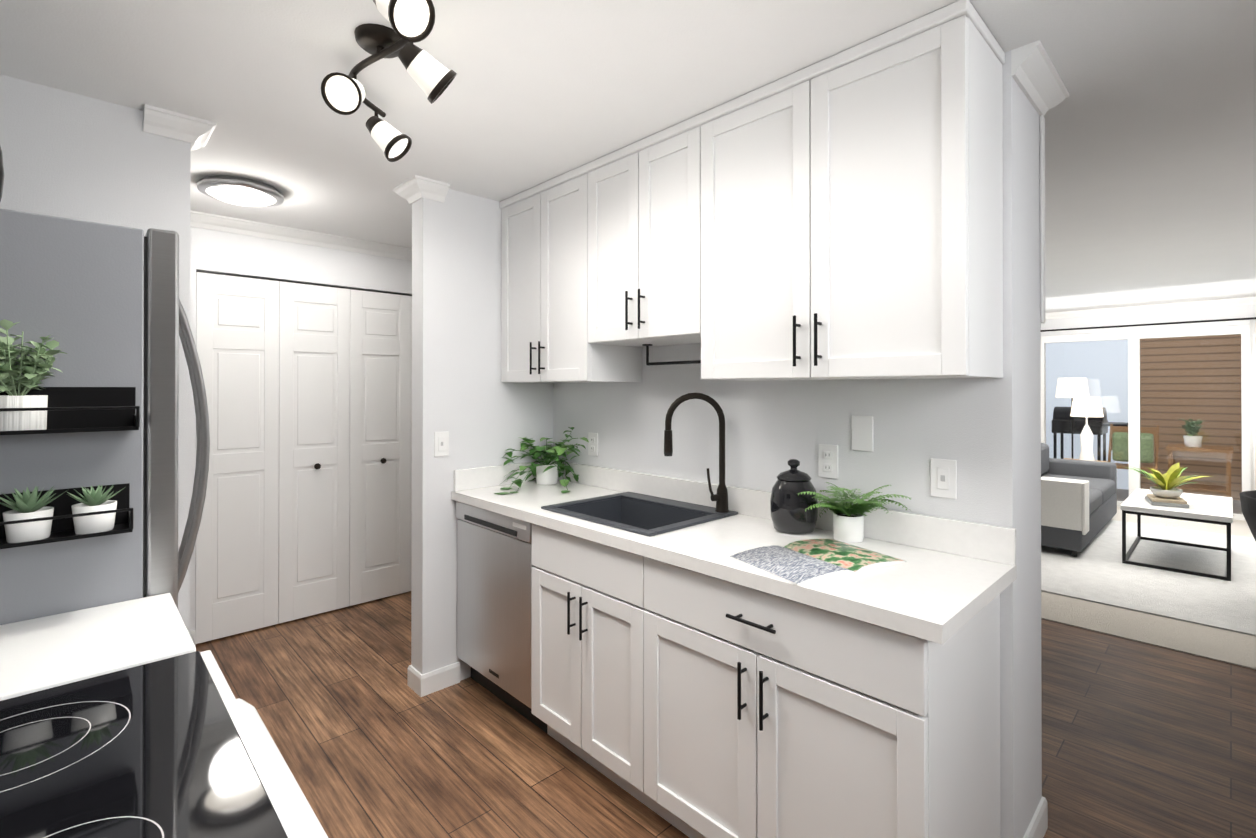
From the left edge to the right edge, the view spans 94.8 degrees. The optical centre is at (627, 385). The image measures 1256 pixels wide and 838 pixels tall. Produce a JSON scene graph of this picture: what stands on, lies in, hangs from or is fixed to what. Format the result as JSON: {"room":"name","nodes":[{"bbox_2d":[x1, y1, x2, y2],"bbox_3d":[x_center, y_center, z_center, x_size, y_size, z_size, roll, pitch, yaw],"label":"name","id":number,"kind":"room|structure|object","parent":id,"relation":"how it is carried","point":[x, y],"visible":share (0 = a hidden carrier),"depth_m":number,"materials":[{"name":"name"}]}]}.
{"room":"kitchen","nodes":[
{"label":"kitchen","id":0,"kind":"room"},
{"bbox_2d":[0,50,1255,837],"bbox_3d":[2.512,0.243,3.416,9.800,2.360,7.650,0,0,-44],"label":"wall","id":1,"kind":"structure","parent":0,"point":[74,156],"depth_m":2.06,"materials":[{"name":"paint"}]},
{"bbox_2d":[0,146,3,201],"bbox_3d":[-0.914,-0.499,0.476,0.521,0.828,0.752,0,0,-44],"label":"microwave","id":2,"kind":"object","parent":1,"relation":"attached to","point":[1,174],"visible":1,"depth_m":0.80,"materials":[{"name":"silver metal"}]},
{"bbox_2d":[143,116,212,150],"bbox_3d":[-1.941,-0.906,1.908,0.896,0.072,0.086,0,0,-44],"label":"crown molding","id":3,"kind":"structure","parent":1,"relation":"attached to","point":[198,137],"depth_m":2.02,"materials":[{"name":"paint"}]},
{"bbox_2d":[190,630,195,646],"bbox_3d":[-2.738,1.373,2.770,1.070,0.095,0.013,0,0,-44],"label":"baseboard","id":4,"kind":"structure","parent":1,"relation":"attached to","point":[193,632],"depth_m":3.13,"materials":[{"name":"paint"}]},
{"bbox_2d":[190,210,411,260],"bbox_3d":[-1.947,-0.900,3.500,3.270,0.072,0.066,0,0,-44],"label":"crown molding","id":5,"kind":"structure","parent":1,"relation":"attached to","point":[203,220],"depth_m":3.45,"materials":[{"name":"paint"}]},
{"bbox_2d":[195,270,411,643],"bbox_3d":[-1.786,0.390,3.710,1.594,2.045,0.079,0,0,-44],"label":"bifold closet door","id":6,"kind":"structure","parent":1,"relation":"in","point":[307,510],"depth_m":3.51,"materials":[{"name":"white wood"}]},
{"bbox_2d":[392,180,448,203],"bbox_3d":[-0.520,-0.901,3.249,1.556,0.072,0.118,0,0,-44],"label":"crown molding","id":7,"kind":"structure","parent":1,"relation":"attached to","point":[412,191],"depth_m":2.67,"materials":[{"name":"paint"}]},
{"bbox_2d":[408,662,459,689],"bbox_3d":[-0.491,1.375,3.250,1.503,0.095,0.033,0,0,-44],"label":"baseboard","id":8,"kind":"structure","parent":1,"relation":"attached to","point":[421,685],"depth_m":2.70,"materials":[{"name":"paint"}]},
{"bbox_2d":[434,431,448,456],"bbox_3d":[-0.876,0.273,2.718,0.072,0.116,0.009,0,0,-44],"label":"switch plate","id":9,"kind":"object","parent":1,"relation":"attached to","point":[441,443],"visible":1,"depth_m":2.71,"materials":[{"name":"white plastic"}]},
{"bbox_2d":[499,166,641,382],"bbox_3d":[-0.271,-0.478,2.788,0.327,0.918,0.744,0,0,-44],"label":"upper cabinet","id":10,"kind":"object","parent":1,"relation":"attached to","point":[542,224],"depth_m":2.66,"materials":[{"name":"white wood"}]},
{"bbox_2d":[588,432,597,455],"bbox_3d":[-0.177,0.294,2.921,0.008,0.116,0.072,0,0,-44],"label":"electrical outlet plate","id":11,"kind":"object","parent":1,"relation":"attached to","point":[593,444],"visible":1,"depth_m":2.92,"materials":[{"name":"white plastic"}]},
{"bbox_2d":[583,122,682,347],"bbox_3d":[0.158,-0.560,2.340,0.327,0.758,0.609,0,0,-44],"label":"upper cabinet","id":12,"kind":"object","parent":1,"relation":"attached to","point":[633,193],"depth_m":2.24,"materials":[{"name":"white wood"}]},
{"bbox_2d":[642,344,700,365],"bbox_3d":[0.189,-0.133,2.388,0.043,0.095,0.346,0,0,-44],"label":"towel holder","id":13,"kind":"object","parent":12,"relation":"attached to","point":[648,363],"visible":0.81,"depth_m":2.42,"materials":[{"name":"black metal"}]},
{"bbox_2d":[818,444,837,478],"bbox_3d":[0.696,0.262,2.009,0.008,0.116,0.072,0,0,-44],"label":"electrical outlet plate","id":14,"kind":"object","parent":1,"relation":"attached to","point":[827,461],"visible":1,"depth_m":2.01,"materials":[{"name":"white plastic"}]},
{"bbox_2d":[683,0,1004,380],"bbox_3d":[0.636,-0.482,1.841,0.327,0.918,0.886,0,0,-44],"label":"upper cabinet","id":15,"kind":"object","parent":1,"relation":"attached to","point":[838,216],"depth_m":1.61,"materials":[{"name":"white wood"}]},
{"bbox_2d":[852,416,872,451],"bbox_3d":[0.780,0.158,1.923,0.006,0.116,0.072,0,0,-44],"label":"blank plate","id":16,"kind":"object","parent":1,"relation":"attached to","point":[862,433],"visible":1,"depth_m":1.92,"materials":[{"name":"white plastic"}]},
{"bbox_2d":[931,458,956,498],"bbox_3d":[0.951,0.279,1.742,0.009,0.116,0.072,0,0,-44],"label":"switch plate","id":17,"kind":"object","parent":1,"relation":"attached to","point":[943,478],"visible":1,"depth_m":1.74,"materials":[{"name":"white plastic"}]},
{"bbox_2d":[1023,797,1047,837],"bbox_3d":[1.200,1.369,1.724,0.330,0.095,0.013,0,0,-44],"label":"baseboard","id":18,"kind":"structure","parent":1,"relation":"attached to","point":[1037,828],"depth_m":1.79,"materials":[{"name":"paint"}]},
{"bbox_2d":[1011,40,1074,322],"bbox_3d":[1.219,-0.573,1.712,0.330,0.740,0.066,0,0,-44],"label":"crown molding","id":19,"kind":"structure","parent":1,"relation":"attached to","point":[1037,78],"depth_m":1.76,"materials":[{"name":"paint"}]},
{"bbox_2d":[1041,325,1249,520],"bbox_3d":[5.955,0.394,6.796,0.090,2.071,1.866,0,0,-44],"label":"door","id":20,"kind":"structure","parent":1,"relation":"in","point":[1133,338],"depth_m":6.74,"materials":[{"name":"paint"}]},
{"bbox_2d":[1041,317,1255,331],"bbox_3d":[5.830,-0.699,6.735,0.119,0.036,3.290,0,0,-44],"label":"curtain rod","id":21,"kind":"object","parent":1,"relation":"attached to","point":[1251,318],"visible":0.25,"depth_m":6.54,"materials":[{"name":"black metal"}]},
{"bbox_2d":[1250,320,1255,490],"bbox_3d":[6.652,0.359,5.822,0.068,2.088,0.520,0,0,-44],"label":"curtain","id":22,"kind":"object","parent":21,"relation":"hanging from","point":[1252,404],"visible":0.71,"depth_m":6.01,"materials":[{"name":"white fabric"}]},
{"bbox_2d":[1079,297,1255,316],"bbox_3d":[6.607,-0.891,5.964,0.066,0.072,5.460,0,0,-44],"label":"crown molding","id":23,"kind":"structure","parent":1,"relation":"attached to","point":[1250,300],"depth_m":6.49,"materials":[{"name":"paint"}]},
{"bbox_2d":[0,0,1255,312],"bbox_3d":[2.495,-0.987,3.438,9.800,0.100,7.700,0,0,-44],"label":"ceiling","id":24,"kind":"structure","parent":0,"point":[1150,160],"depth_m":1.85,"materials":[{"name":"paint"}]},
{"bbox_2d":[197,175,283,206],"bbox_3d":[-1.821,-0.902,2.725,0.344,0.075,0.344,0,0,-44],"label":"flush ceiling light","id":25,"kind":"object","parent":24,"relation":"attached to","point":[236,190],"visible":1,"depth_m":2.64,"materials":[{"name":"white glass"}]},
{"bbox_2d":[321,0,456,161],"bbox_3d":[-0.620,-0.839,1.561,0.351,0.209,0.790,0,0,-44],"label":"track spotlight","id":26,"kind":"object","parent":24,"relation":"attached to","point":[411,22],"visible":1,"depth_m":1.52,"materials":[{"name":"brown metal"}]},
{"bbox_2d":[196,591,1255,837],"bbox_3d":[0.762,1.447,1.769,5.000,0.060,7.700,0,0,-44],"label":"floor","id":27,"kind":"structure","parent":0,"point":[1144,741],"depth_m":2.29,"materials":[{"name":"brown wood"}]},
{"bbox_2d":[0,593,195,700],"bbox_3d":[-1.229,0.954,0.981,0.771,0.920,0.409,0,0,-44],"label":"countertop","id":28,"kind":"structure","parent":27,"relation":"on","point":[43,653],"depth_m":1.11,"materials":[{"name":"white stone"}]},
{"bbox_2d":[0,208,209,644],"bbox_3d":[-1.592,0.520,1.443,0.884,1.792,0.750,0,0,-44],"label":"fridge","id":29,"kind":"object","parent":27,"relation":"on","point":[100,303],"visible":0.6,"depth_m":1.31,"materials":[{"name":"grey metal"}]},
{"bbox_2d":[0,483,132,548],"bbox_3d":[-1.260,0.272,1.169,0.388,0.095,0.104,0,0,-44],"label":"shelf","id":30,"kind":"object","parent":29,"relation":"attached to","point":[62,528],"visible":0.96,"depth_m":1.26,"materials":[{"name":"black metal"}]},
{"bbox_2d":[0,486,65,542],"bbox_3d":[-1.231,0.264,1.190,0.113,0.106,0.101,0,0,-44],"label":"potted plant","id":31,"kind":"object","parent":30,"relation":"on","point":[27,505],"visible":0.98,"depth_m":1.18,"materials":[{"name":"white ceramic"}]},
{"bbox_2d":[67,484,123,533],"bbox_3d":[-1.161,0.268,1.262,0.096,0.098,0.094,0,0,-44],"label":"potted plant","id":32,"kind":"object","parent":30,"relation":"on","point":[95,501],"visible":0.94,"depth_m":1.25,"materials":[{"name":"white ceramic"}]},
{"bbox_2d":[0,387,139,434],"bbox_3d":[-1.256,0.049,1.174,0.398,0.095,0.104,0,0,-44],"label":"shelf","id":33,"kind":"object","parent":29,"relation":"attached to","point":[82,409],"visible":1,"depth_m":1.28,"materials":[{"name":"black metal"}]},
{"bbox_2d":[0,319,66,430],"bbox_3d":[-1.237,-0.018,1.167,0.152,0.223,0.126,0,0,-44],"label":"potted plant","id":34,"kind":"object","parent":33,"relation":"on","point":[33,368],"visible":0.96,"depth_m":1.17,"materials":[{"name":"ceramic"}]},
{"bbox_2d":[0,650,327,837],"bbox_3d":[-0.801,0.867,0.579,0.834,1.090,0.756,0,0,-44],"label":"range","id":35,"kind":"object","parent":27,"relation":"on","point":[182,746],"visible":1,"depth_m":0.77,"materials":[{"name":"glass"}]},
{"bbox_2d":[456,501,546,732],"bbox_3d":[-0.401,0.983,2.732,0.583,0.875,0.629,0,0,-44],"label":"dishwasher","id":36,"kind":"object","parent":27,"relation":"on","point":[494,591],"visible":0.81,"depth_m":2.51,"materials":[{"name":"silver metal"}]},
{"bbox_2d":[451,460,1016,837],"bbox_3d":[0.114,0.909,2.174,0.612,1.020,2.157,0,0,-44],"label":"kitchen counter","id":37,"kind":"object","parent":27,"relation":"on","point":[695,681],"depth_m":1.61,"materials":[{"name":"white wood"}]},
{"bbox_2d":[494,427,588,493],"bbox_3d":[-0.440,0.356,2.820,0.466,0.289,0.404,0,0,-44],"label":"pothos plant","id":38,"kind":"object","parent":37,"relation":"on","point":[545,472],"visible":0.98,"depth_m":2.94,"materials":[{"name":"green plant"}]},
{"bbox_2d":[541,492,737,536],"bbox_3d":[0.037,0.600,2.293,0.495,0.223,0.615,0,0,-44],"label":"sink basin","id":39,"kind":"object","parent":37,"relation":"in","point":[643,514],"visible":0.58,"depth_m":2.42,"materials":[{"name":"black stone"}]},
{"bbox_2d":[664,393,728,512],"bbox_3d":[0.267,0.256,2.246,0.254,0.462,0.054,0,0,-3],"label":"gooseneck faucet","id":40,"kind":"object","parent":37,"relation":"on","point":[720,497],"visible":1,"depth_m":2.24,"materials":[{"name":"black metal"}]},
{"bbox_2d":[770,459,817,533],"bbox_3d":[0.572,0.375,1.993,0.160,0.245,0.160,0,0,-44],"label":"jar","id":41,"kind":"object","parent":37,"relation":"on","point":[789,505],"visible":1,"depth_m":1.94,"materials":[{"name":"ceramic"}]},
{"bbox_2d":[730,539,905,584],"bbox_3d":[0.538,0.488,1.649,0.410,0.016,0.270,0,0,-28],"label":"open magazine","id":42,"kind":"object","parent":37,"relation":"on","point":[800,562],"visible":0.98,"depth_m":1.61,"materials":[{"name":"paper"}]},
{"bbox_2d":[798,482,910,542],"bbox_3d":[0.691,0.401,1.813,0.224,0.191,0.316,0,0,-44],"label":"fern plant","id":43,"kind":"object","parent":37,"relation":"on","point":[848,525],"visible":1,"depth_m":1.83,"materials":[{"name":"green plant"}]},
{"bbox_2d":[1041,506,1255,669],"bbox_3d":[4.301,1.457,5.158,4.800,0.066,7.700,0,0,-44],"label":"floor carpet","id":44,"kind":"object","parent":27,"relation":"on","point":[1230,647],"depth_m":3.42,"materials":[{"name":"beige carpet"}]},
{"bbox_2d":[1056,378,1088,458],"bbox_3d":[5.271,0.663,6.852,0.320,1.512,0.320,0,0,-44],"label":"floor lamp","id":45,"kind":"object","parent":44,"relation":"on","point":[1071,388],"visible":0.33,"depth_m":6.75,"materials":[{"name":"white fabric"}]},
{"bbox_2d":[1041,520,1255,635],"bbox_3d":[4.395,1.416,4.626,3.100,0.012,3.800,0,0,-44],"label":"rug","id":46,"kind":"object","parent":44,"relation":"on","point":[1096,570],"visible":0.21,"depth_m":4.27,"materials":[{"name":"white carpet"}]},
{"bbox_2d":[1041,443,1116,556],"bbox_3d":[4.127,1.024,5.759,2.122,0.782,0.974,0,0,-44],"label":"sofa","id":47,"kind":"object","parent":46,"relation":"on","point":[1078,505],"visible":0.4,"depth_m":4.88,"materials":[{"name":"fabric"}]},
{"bbox_2d":[1120,488,1232,580],"bbox_3d":[4.540,1.179,4.765,1.120,0.462,0.620,0,0,-44],"label":"coffee table","id":48,"kind":"object","parent":46,"relation":"on","point":[1211,509],"visible":0.98,"depth_m":4.53,"materials":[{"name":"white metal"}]},
{"bbox_2d":[1145,494,1188,507],"bbox_3d":[4.332,0.922,4.650,0.220,0.052,0.300,0,0,34],"label":"books","id":49,"kind":"object","parent":48,"relation":"on","point":[1155,500],"visible":0.88,"depth_m":4.56,"materials":[{"name":"beige paper"}]},
{"bbox_2d":[1126,463,1212,497],"bbox_3d":[4.327,0.757,4.641,0.477,0.277,0.530,0,0,-44],"label":"potted plant","id":50,"kind":"object","parent":49,"relation":"on","point":[1169,481],"visible":1,"depth_m":4.62,"materials":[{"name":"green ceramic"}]},
{"bbox_2d":[1239,490,1255,540],"bbox_3d":[4.314,0.977,3.483,0.860,0.907,0.860,0,0,-44],"label":"armchair","id":51,"kind":"object","parent":46,"relation":"on","point":[1248,502],"visible":1,"depth_m":3.68,"materials":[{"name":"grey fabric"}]},
{"bbox_3d":[5.187,1.137,6.590,0.400,0.562,0.400,0,0,-44],"label":"side table","id":52,"kind":"object","parent":44,"relation":"on","visible":0},
{"bbox_2d":[1070,397,1103,460],"bbox_3d":[5.200,0.490,6.550,0.300,0.730,0.300,0,0,-44],"label":"table lamp","id":53,"kind":"object","parent":52,"relation":"on","point":[1086,407],"visible":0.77,"depth_m":6.50,"materials":[{"name":"white ceramic"}]},
{"label":"outside","id":54,"kind":"structure","parent":0,"visible":0},
{"bbox_2d":[1116,489,1241,513],"bbox_3d":[6.596,1.499,7.495,1.750,0.080,4.700,0,0,-44],"label":"floor","id":55,"kind":"structure","parent":54,"point":[1122,494],"depth_m":7.43,"materials":[{"name":"concrete"}]},
{"bbox_2d":[1052,406,1127,460],"bbox_3d":[6.264,0.873,7.809,0.540,1.175,0.790,0,0,-44],"label":"grill","id":56,"kind":"object","parent":55,"relation":"on","point":[1079,426],"depth_m":7.78,"materials":[{"name":"black metal"}]},
{"bbox_2d":[1108,424,1159,486],"bbox_3d":[6.209,0.974,7.113,0.520,0.984,0.468,0,0,-44],"label":"folding chair","id":57,"kind":"object","parent":55,"relation":"on","point":[1121,436],"depth_m":7.09,"materials":[{"name":"green fabric"}]},
{"bbox_2d":[1046,334,1241,499],"bbox_3d":[6.596,-0.001,7.501,1.750,2.920,4.900,0,0,-44],"label":"wall panels","id":58,"kind":"object","parent":55,"relation":"on","point":[1233,390],"depth_m":7.83,"materials":[{"name":"brown wood"}]},
{"bbox_2d":[1166,444,1232,496],"bbox_3d":[6.929,1.097,7.005,0.550,0.720,0.570,0,0,-44],"label":"table","id":59,"kind":"object","parent":55,"relation":"on","point":[1228,452],"depth_m":6.86,"materials":[{"name":"brown wood"}]},
{"bbox_2d":[1181,419,1203,446],"bbox_3d":[6.861,0.567,7.035,0.254,0.340,0.234,0,0,-44],"label":"plant","id":60,"kind":"object","parent":59,"relation":"on","point":[1194,431],"depth_m":7.00,"materials":[{"name":"green plant"}]}
]}

